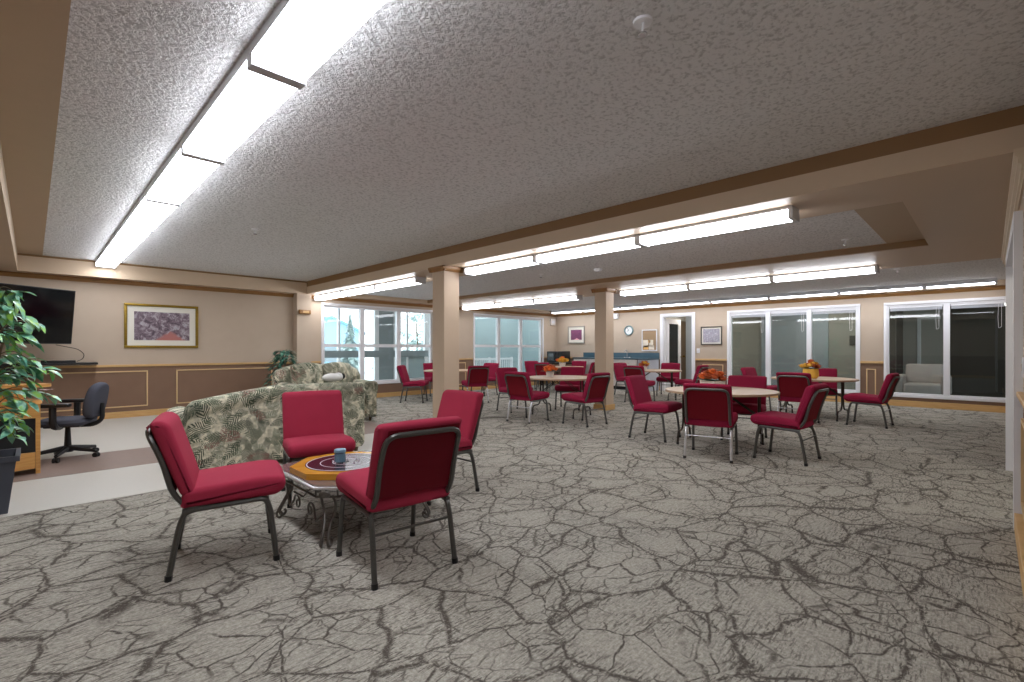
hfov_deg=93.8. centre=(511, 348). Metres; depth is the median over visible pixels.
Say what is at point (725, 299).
diffuser
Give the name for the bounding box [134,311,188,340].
painting
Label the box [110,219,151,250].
ceiling light
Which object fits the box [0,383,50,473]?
computer desk
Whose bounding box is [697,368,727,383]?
flower box
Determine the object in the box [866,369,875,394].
trim
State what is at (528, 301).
ceiling light
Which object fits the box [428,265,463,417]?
column
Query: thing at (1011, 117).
trim
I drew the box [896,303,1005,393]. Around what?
window
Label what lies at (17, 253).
trim
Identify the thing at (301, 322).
wall
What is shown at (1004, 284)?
ceiling
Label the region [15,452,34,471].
shelf
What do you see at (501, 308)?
trim
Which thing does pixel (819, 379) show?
round table
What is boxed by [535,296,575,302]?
diffuser
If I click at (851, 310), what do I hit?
raised blind
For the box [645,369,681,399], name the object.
round table
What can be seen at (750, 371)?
banquet chair
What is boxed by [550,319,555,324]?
emergency light
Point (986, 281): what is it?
ceiling light
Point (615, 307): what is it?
ceiling light
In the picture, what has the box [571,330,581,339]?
painting
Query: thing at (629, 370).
banquet chair
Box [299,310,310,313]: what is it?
wall lamp
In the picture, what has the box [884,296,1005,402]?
window
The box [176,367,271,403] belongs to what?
trim
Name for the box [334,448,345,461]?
jar
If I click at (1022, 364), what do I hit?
light switch
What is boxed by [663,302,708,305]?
diffuser
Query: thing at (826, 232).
ceiling
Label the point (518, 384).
banquet chair
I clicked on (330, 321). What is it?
sky
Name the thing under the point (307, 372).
cushion
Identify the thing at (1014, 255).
trim
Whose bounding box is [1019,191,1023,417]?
wall
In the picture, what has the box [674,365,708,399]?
banquet chair
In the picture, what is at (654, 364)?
base cabinet
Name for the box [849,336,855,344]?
wall box
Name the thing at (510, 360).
railing
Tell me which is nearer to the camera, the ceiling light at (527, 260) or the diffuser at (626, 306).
the ceiling light at (527, 260)
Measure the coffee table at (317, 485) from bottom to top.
0.383 m
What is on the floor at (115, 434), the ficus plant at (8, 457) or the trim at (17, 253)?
the ficus plant at (8, 457)
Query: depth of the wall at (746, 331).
13.59 m
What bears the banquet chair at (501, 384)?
on the floor at (595, 552)
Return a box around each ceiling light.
[95,252,122,267]
[102,240,130,260]
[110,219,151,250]
[125,189,179,232]
[146,140,223,205]
[182,46,303,163]
[249,0,386,86]
[314,290,344,300]
[341,284,381,295]
[374,276,425,290]
[462,303,494,309]
[464,254,540,275]
[495,299,534,306]
[533,295,582,303]
[534,234,644,263]
[551,308,581,313]
[582,306,619,311]
[619,284,688,295]
[620,302,662,308]
[637,205,799,246]
[661,299,712,306]
[688,275,773,289]
[710,295,770,302]
[769,289,839,299]
[771,265,879,282]
[839,283,924,294]
[924,278,997,288]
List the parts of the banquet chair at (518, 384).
leg, panel, backrest, frame, seat, leg, leg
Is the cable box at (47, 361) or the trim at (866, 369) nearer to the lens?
the cable box at (47, 361)
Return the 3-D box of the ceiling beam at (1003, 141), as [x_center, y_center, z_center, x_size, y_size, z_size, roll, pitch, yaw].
[0.119,-1.320,6.051,13.380,0.160,0.006,0,0,45]
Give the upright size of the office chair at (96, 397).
0.862 m
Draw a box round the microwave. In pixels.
[547,351,569,361]
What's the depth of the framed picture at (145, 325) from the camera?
9.07 m
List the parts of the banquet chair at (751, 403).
backrest, seat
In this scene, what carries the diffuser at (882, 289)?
attached to the ceiling light at (918, 285)
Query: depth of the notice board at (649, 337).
14.76 m
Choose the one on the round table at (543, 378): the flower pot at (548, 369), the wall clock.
the flower pot at (548, 369)
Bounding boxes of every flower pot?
[542,364,558,376]
[556,356,568,366]
[638,361,649,369]
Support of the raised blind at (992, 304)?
attached to the window at (946, 303)
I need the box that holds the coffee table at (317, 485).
[276,450,430,546]
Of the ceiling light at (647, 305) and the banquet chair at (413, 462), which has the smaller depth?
the banquet chair at (413, 462)
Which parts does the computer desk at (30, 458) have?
recess panel, panel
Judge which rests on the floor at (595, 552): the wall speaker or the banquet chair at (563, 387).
the banquet chair at (563, 387)
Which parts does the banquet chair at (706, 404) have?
leg, leg, panel, backrest, frame, seat, leg, leg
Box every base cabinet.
[574,359,637,389]
[638,360,658,390]
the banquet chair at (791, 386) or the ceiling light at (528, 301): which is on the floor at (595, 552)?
the banquet chair at (791, 386)
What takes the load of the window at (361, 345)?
in the wall at (232, 327)
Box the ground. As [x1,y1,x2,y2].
[365,358,372,379]
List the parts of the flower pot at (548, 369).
pot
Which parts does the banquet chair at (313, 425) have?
leg, leg, backrest, seat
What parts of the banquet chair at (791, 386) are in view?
seat, panel, frame, backrest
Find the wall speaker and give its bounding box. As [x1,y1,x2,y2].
[614,313,618,318]
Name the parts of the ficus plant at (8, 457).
planter, stem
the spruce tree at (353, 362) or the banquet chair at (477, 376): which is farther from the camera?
the spruce tree at (353, 362)
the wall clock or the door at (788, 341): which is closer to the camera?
the door at (788, 341)
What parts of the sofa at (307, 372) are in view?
arm, backrest, arm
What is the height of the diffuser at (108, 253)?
0.045 m
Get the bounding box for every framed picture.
[124,303,197,347]
[568,326,584,343]
[701,326,721,344]
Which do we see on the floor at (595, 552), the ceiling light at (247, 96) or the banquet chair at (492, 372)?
the banquet chair at (492, 372)
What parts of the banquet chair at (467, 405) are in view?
backrest, seat, rail, leg, frame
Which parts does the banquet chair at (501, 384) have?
backrest, seat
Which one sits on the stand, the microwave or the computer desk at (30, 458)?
the microwave
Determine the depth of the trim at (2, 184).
4.53 m
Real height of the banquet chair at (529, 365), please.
0.870 m
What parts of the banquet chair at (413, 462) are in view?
leg, rail, leg, seat, frame, leg, backrest, panel, leg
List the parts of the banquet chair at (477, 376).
seat, backrest, panel, frame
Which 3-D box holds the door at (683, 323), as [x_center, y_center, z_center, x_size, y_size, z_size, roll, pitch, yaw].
[5.712,0.150,16.248,0.130,2.200,0.870,0,0,45]
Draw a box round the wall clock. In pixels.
[624,325,632,334]
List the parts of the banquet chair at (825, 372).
backrest, seat, leg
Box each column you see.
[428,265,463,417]
[591,288,616,410]
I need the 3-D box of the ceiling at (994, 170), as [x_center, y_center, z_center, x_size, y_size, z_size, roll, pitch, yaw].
[0.978,-1.470,8.681,11.420,0.460,4.930,0,0,45]
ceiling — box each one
[0,186,16,271]
[17,255,306,293]
[43,0,1023,280]
[309,152,1012,306]
[339,297,427,303]
[363,210,885,299]
[482,308,559,314]
[504,258,1005,310]
[567,284,1005,313]
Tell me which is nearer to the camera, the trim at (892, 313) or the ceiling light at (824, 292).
the ceiling light at (824, 292)
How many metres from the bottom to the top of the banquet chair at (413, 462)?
0.870 m
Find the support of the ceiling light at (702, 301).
attached to the ceiling at (984, 268)
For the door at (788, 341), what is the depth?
14.22 m
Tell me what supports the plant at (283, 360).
on the floor at (115, 434)
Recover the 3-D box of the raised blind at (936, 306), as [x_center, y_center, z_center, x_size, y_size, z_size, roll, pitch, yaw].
[8.716,-0.677,10.347,0.880,0.525,0.044,0,0,45]
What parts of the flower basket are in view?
pot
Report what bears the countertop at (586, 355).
on the base cabinet at (589, 361)
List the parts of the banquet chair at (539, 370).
panel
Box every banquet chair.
[145,412,285,582]
[281,390,355,507]
[336,416,461,590]
[396,365,428,402]
[423,363,432,395]
[427,389,483,505]
[461,366,488,402]
[471,363,498,395]
[495,367,532,412]
[504,371,549,423]
[524,361,547,388]
[534,362,559,392]
[555,367,583,410]
[561,372,609,426]
[571,361,586,382]
[584,362,594,375]
[614,363,626,394]
[623,365,655,401]
[624,375,681,442]
[656,363,679,395]
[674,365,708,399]
[683,383,737,463]
[720,375,766,443]
[740,367,781,410]
[750,383,828,466]
[776,372,819,422]
[812,368,837,413]
[843,373,899,428]
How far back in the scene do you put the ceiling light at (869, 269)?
7.49 m
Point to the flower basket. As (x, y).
(814, 372)
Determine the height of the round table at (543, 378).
0.716 m
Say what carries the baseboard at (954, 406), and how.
attached to the wall at (871, 309)
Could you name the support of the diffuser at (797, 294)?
attached to the ceiling light at (824, 292)
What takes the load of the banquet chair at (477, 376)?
on the floor at (595, 552)
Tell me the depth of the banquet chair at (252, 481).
2.70 m
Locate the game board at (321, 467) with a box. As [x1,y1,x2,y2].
[290,452,370,479]
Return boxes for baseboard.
[41,381,555,418]
[770,395,1005,412]
[1014,513,1023,598]
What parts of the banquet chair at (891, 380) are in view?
leg, leg, seat, rail, leg, frame, backrest, leg, panel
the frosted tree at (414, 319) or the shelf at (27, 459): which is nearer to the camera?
the shelf at (27, 459)
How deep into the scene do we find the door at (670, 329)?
14.56 m
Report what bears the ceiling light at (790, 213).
attached to the ceiling at (994, 170)
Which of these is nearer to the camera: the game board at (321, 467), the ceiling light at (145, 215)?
the game board at (321, 467)
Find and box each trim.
[0,143,16,254]
[0,159,16,268]
[0,271,556,316]
[17,253,306,282]
[17,255,306,293]
[28,370,147,412]
[42,362,288,368]
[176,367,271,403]
[307,105,1023,286]
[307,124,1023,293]
[345,294,426,302]
[427,239,927,302]
[489,307,550,312]
[557,285,1005,316]
[559,279,1005,313]
[695,359,726,360]
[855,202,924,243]
[860,361,883,363]
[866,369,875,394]
[890,311,895,391]
[917,316,940,363]
[1001,147,1023,266]
[1006,210,1022,528]
[1016,392,1023,407]
[1021,418,1023,518]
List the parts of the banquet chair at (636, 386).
frame, leg, backrest, rail, leg, seat, leg, leg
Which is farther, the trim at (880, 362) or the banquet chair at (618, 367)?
the banquet chair at (618, 367)
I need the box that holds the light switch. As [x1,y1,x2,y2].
[1020,357,1023,377]
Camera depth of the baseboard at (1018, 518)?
2.87 m
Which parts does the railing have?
rail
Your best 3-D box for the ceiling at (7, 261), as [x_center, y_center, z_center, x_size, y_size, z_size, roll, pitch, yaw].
[-3.686,-1.470,2.429,13.650,0.460,1.430,0,0,45]
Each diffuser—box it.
[96,256,120,267]
[102,246,130,258]
[375,278,419,289]
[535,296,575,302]
[553,311,580,313]
[621,305,660,308]
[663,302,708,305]
[712,298,766,302]
[770,293,837,298]
[841,287,921,293]
[927,282,994,288]
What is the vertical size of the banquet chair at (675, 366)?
0.870 m
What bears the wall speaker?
attached to the wall at (871, 309)
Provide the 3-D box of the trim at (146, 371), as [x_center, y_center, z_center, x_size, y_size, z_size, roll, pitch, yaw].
[-7.665,0.730,8.094,0.014,0.660,2.430,0,0,45]
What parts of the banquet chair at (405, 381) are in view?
backrest, seat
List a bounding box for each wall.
[0,276,555,416]
[293,293,310,363]
[556,289,1005,405]
[666,310,855,389]
[903,306,942,373]
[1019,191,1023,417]
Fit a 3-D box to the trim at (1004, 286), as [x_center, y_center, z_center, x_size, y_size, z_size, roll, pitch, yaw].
[5.651,-1.202,13.331,11.375,0.075,0.045,0,0,45]
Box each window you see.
[321,302,432,383]
[325,308,428,379]
[473,313,543,371]
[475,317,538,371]
[727,304,859,393]
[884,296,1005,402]
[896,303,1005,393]
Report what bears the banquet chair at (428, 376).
on the floor at (595, 552)
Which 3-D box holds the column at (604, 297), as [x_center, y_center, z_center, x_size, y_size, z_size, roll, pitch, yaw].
[1.913,0.005,9.944,0.380,2.490,0.380,0,0,45]
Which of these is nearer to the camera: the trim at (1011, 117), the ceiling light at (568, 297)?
the trim at (1011, 117)
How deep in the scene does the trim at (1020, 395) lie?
2.96 m
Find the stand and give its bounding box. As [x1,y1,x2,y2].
[541,362,571,384]
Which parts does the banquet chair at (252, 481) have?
panel, backrest, frame, leg, leg, rail, seat, leg, leg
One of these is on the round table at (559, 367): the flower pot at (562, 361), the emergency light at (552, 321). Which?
the flower pot at (562, 361)
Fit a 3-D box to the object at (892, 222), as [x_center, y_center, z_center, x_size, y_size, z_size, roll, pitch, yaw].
[4.089,-1.332,4.961,0.620,0.006,2.800,0,0,45]
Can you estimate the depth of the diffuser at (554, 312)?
16.27 m
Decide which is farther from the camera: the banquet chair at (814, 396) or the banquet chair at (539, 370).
the banquet chair at (539, 370)
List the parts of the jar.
lid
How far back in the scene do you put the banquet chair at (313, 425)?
4.23 m
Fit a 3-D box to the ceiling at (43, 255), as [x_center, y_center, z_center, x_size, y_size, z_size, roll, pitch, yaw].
[-6.313,-1.470,9.268,0.270,0.460,4.540,0,0,45]
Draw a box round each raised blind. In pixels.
[731,313,764,332]
[771,310,805,331]
[812,308,855,330]
[890,304,942,328]
[951,301,1005,327]
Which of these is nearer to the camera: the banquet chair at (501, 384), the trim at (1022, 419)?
the trim at (1022, 419)
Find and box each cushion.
[290,362,323,383]
[322,362,352,382]
[322,373,344,381]
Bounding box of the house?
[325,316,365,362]
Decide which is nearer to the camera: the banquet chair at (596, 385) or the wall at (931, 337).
the banquet chair at (596, 385)
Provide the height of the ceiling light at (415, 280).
0.110 m
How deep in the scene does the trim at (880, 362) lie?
10.83 m
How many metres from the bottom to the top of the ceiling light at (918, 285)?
0.110 m
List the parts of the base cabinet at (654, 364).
door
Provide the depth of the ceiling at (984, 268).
9.91 m
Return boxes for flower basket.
[798,359,822,378]
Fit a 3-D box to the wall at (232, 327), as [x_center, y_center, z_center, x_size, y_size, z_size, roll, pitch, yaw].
[-3.763,-0.225,12.127,0.160,2.950,15.370,0,0,45]
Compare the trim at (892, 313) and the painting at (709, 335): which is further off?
the painting at (709, 335)
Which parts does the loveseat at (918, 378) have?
arm, seat, backrest, arm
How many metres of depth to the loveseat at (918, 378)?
11.66 m
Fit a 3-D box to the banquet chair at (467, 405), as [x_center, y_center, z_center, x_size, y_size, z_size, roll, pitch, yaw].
[-0.644,0.817,4.212,0.527,0.870,0.691,0,0,44]
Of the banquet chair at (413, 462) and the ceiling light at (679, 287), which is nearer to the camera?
the banquet chair at (413, 462)
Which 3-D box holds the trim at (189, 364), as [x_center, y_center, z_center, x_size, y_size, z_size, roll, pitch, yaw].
[-6.976,0.305,8.777,0.025,0.040,5.770,0,0,45]
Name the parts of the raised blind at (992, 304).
cord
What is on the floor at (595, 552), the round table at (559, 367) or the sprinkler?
the round table at (559, 367)
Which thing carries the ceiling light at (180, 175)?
attached to the ceiling at (436, 124)
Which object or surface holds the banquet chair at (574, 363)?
on the floor at (595, 552)
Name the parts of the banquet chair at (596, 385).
leg, seat, leg, frame, backrest, panel, leg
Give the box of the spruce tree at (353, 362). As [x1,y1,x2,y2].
[340,313,357,369]
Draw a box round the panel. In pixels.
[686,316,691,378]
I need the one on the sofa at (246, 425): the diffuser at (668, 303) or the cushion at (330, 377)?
the cushion at (330, 377)
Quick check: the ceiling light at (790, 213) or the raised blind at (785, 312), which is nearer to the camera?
the ceiling light at (790, 213)
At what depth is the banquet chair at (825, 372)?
9.44 m
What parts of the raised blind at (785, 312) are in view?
cord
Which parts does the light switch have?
plate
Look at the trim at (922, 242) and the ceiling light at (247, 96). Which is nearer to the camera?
the ceiling light at (247, 96)
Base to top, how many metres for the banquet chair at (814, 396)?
0.870 m
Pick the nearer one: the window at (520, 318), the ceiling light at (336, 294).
the ceiling light at (336, 294)
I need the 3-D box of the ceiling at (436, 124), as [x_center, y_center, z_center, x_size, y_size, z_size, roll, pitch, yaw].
[-1.482,-1.570,4.446,13.380,0.100,4.540,0,0,45]
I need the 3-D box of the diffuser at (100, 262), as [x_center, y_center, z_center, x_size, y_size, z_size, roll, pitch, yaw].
[-6.662,-1.442,7.920,0.988,0.045,0.260,0,0,45]
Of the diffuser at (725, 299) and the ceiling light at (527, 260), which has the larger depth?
the diffuser at (725, 299)
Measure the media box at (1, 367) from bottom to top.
0.135 m
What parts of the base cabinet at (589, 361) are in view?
drawer, drawer, drawer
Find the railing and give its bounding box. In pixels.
[475,357,512,367]
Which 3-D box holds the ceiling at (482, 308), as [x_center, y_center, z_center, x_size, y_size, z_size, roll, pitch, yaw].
[0.246,-1.470,15.825,0.290,0.460,4.150,0,0,45]
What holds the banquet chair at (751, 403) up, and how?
on the floor at (595, 552)
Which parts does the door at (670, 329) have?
pane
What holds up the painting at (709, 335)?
attached to the framed picture at (712, 335)
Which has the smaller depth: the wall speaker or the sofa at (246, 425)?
the sofa at (246, 425)
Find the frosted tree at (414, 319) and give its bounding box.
[401,313,422,350]
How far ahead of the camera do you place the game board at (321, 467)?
3.38 m
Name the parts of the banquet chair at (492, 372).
backrest, seat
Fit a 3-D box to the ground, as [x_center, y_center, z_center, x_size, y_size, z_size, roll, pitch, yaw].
[-14.648,1.460,42.875,58.690,0.180,80.000,0,0,45]
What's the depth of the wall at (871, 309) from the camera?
13.17 m
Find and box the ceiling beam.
[0,0,70,255]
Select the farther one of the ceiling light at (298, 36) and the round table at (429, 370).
the round table at (429, 370)
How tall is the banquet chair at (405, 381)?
0.870 m
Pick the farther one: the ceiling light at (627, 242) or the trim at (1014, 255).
the ceiling light at (627, 242)
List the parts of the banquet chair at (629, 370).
panel, frame, backrest, seat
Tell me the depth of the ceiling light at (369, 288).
9.66 m
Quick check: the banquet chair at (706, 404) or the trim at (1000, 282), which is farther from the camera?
the trim at (1000, 282)
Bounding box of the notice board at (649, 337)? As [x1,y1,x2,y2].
[642,329,656,350]
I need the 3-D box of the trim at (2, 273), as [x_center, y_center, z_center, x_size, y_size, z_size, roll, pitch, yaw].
[-3.691,-1.202,12.054,0.045,0.075,15.050,0,0,45]
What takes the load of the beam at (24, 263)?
attached to the wall at (301, 322)
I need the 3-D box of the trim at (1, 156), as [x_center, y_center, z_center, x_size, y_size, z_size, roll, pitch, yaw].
[-3.082,-1.457,2.840,13.374,0.114,0.006,0,0,45]
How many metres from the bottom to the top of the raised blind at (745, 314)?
0.525 m
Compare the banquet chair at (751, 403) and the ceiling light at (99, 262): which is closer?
the banquet chair at (751, 403)
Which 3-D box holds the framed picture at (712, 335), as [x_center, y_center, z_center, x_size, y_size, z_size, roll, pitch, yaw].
[5.577,-0.375,13.410,0.590,0.510,0.033,0,0,45]
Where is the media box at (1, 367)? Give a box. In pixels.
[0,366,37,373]
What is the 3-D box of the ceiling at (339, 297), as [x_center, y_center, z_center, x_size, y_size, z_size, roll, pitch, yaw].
[-3.272,-1.470,12.300,0.290,0.460,2.450,0,0,45]
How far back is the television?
7.44 m
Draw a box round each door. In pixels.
[660,312,694,389]
[681,321,685,378]
[761,311,828,384]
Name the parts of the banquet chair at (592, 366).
backrest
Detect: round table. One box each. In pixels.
[423,369,467,390]
[530,375,590,418]
[547,366,582,385]
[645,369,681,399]
[665,386,779,452]
[771,376,858,421]
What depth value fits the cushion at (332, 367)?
8.43 m
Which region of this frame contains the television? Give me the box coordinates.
[0,283,75,343]
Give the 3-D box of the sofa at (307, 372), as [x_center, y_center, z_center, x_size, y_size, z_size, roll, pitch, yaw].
[-3.200,0.739,8.211,1.514,1.021,0.934,0,0,-42]
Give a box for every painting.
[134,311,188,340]
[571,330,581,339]
[703,329,719,341]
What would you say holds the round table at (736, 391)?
on the floor at (595, 552)
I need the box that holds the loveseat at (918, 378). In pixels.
[895,364,951,394]
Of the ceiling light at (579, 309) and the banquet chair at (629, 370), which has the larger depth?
the ceiling light at (579, 309)
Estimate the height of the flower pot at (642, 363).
0.236 m
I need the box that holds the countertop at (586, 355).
[572,352,658,359]
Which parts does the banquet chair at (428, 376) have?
backrest, seat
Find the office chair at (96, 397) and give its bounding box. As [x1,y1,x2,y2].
[41,382,108,462]
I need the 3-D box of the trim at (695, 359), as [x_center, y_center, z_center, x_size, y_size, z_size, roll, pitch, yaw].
[5.571,0.300,13.425,0.880,0.050,0.025,0,0,45]
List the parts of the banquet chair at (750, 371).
backrest, seat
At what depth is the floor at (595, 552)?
2.72 m
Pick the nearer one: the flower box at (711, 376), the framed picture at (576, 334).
the flower box at (711, 376)
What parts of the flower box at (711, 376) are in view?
flower, flower, pot, flower, flower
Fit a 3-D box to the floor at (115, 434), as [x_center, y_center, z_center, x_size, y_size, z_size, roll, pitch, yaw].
[-4.896,1.247,6.653,5.970,0.006,5.700,0,0,45]
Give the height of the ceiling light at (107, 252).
0.110 m
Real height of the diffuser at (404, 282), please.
0.070 m
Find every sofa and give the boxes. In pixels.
[166,382,364,469]
[272,362,377,420]
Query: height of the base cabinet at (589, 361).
0.929 m
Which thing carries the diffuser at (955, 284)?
attached to the ceiling light at (986, 281)
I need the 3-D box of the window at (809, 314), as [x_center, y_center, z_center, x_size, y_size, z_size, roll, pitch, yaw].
[6.985,0.000,12.095,2.980,2.080,0.150,0,0,45]
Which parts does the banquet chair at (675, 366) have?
seat, backrest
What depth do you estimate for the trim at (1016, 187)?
3.48 m
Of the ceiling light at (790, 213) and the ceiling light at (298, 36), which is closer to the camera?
the ceiling light at (298, 36)
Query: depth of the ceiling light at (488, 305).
13.32 m
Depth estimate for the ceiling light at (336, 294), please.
10.61 m
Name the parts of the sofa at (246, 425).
arm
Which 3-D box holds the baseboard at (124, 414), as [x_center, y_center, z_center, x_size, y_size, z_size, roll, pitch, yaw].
[-3.700,1.192,12.063,0.020,0.115,15.050,0,0,45]
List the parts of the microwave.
door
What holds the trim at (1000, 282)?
attached to the wall at (1022, 200)
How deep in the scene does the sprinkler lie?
2.21 m
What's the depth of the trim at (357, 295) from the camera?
12.19 m
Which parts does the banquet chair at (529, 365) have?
backrest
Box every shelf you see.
[0,362,97,365]
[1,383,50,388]
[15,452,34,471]
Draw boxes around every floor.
[0,383,1023,681]
[0,415,379,517]
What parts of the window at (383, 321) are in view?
post, post, rail, solid panel, post, post, panel, post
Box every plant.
[0,286,62,514]
[263,350,297,385]
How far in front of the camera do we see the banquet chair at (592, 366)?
13.83 m
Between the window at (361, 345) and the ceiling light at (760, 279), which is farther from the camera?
the window at (361, 345)
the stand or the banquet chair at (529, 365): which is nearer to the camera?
the banquet chair at (529, 365)
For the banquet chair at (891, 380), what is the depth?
7.68 m
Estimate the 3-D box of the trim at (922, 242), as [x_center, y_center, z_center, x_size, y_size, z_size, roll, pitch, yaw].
[1.353,-1.290,9.411,10.340,0.079,0.006,0,0,45]
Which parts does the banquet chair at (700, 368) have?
seat, backrest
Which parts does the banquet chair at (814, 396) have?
leg, leg, rail, seat, leg, frame, backrest, leg, panel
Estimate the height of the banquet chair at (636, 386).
0.870 m
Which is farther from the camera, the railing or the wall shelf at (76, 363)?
the railing
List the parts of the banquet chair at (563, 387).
seat, backrest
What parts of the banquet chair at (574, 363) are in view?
backrest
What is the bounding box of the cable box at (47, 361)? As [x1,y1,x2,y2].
[41,360,75,362]
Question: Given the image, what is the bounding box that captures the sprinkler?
[633,14,652,37]
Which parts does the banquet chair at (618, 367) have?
seat, backrest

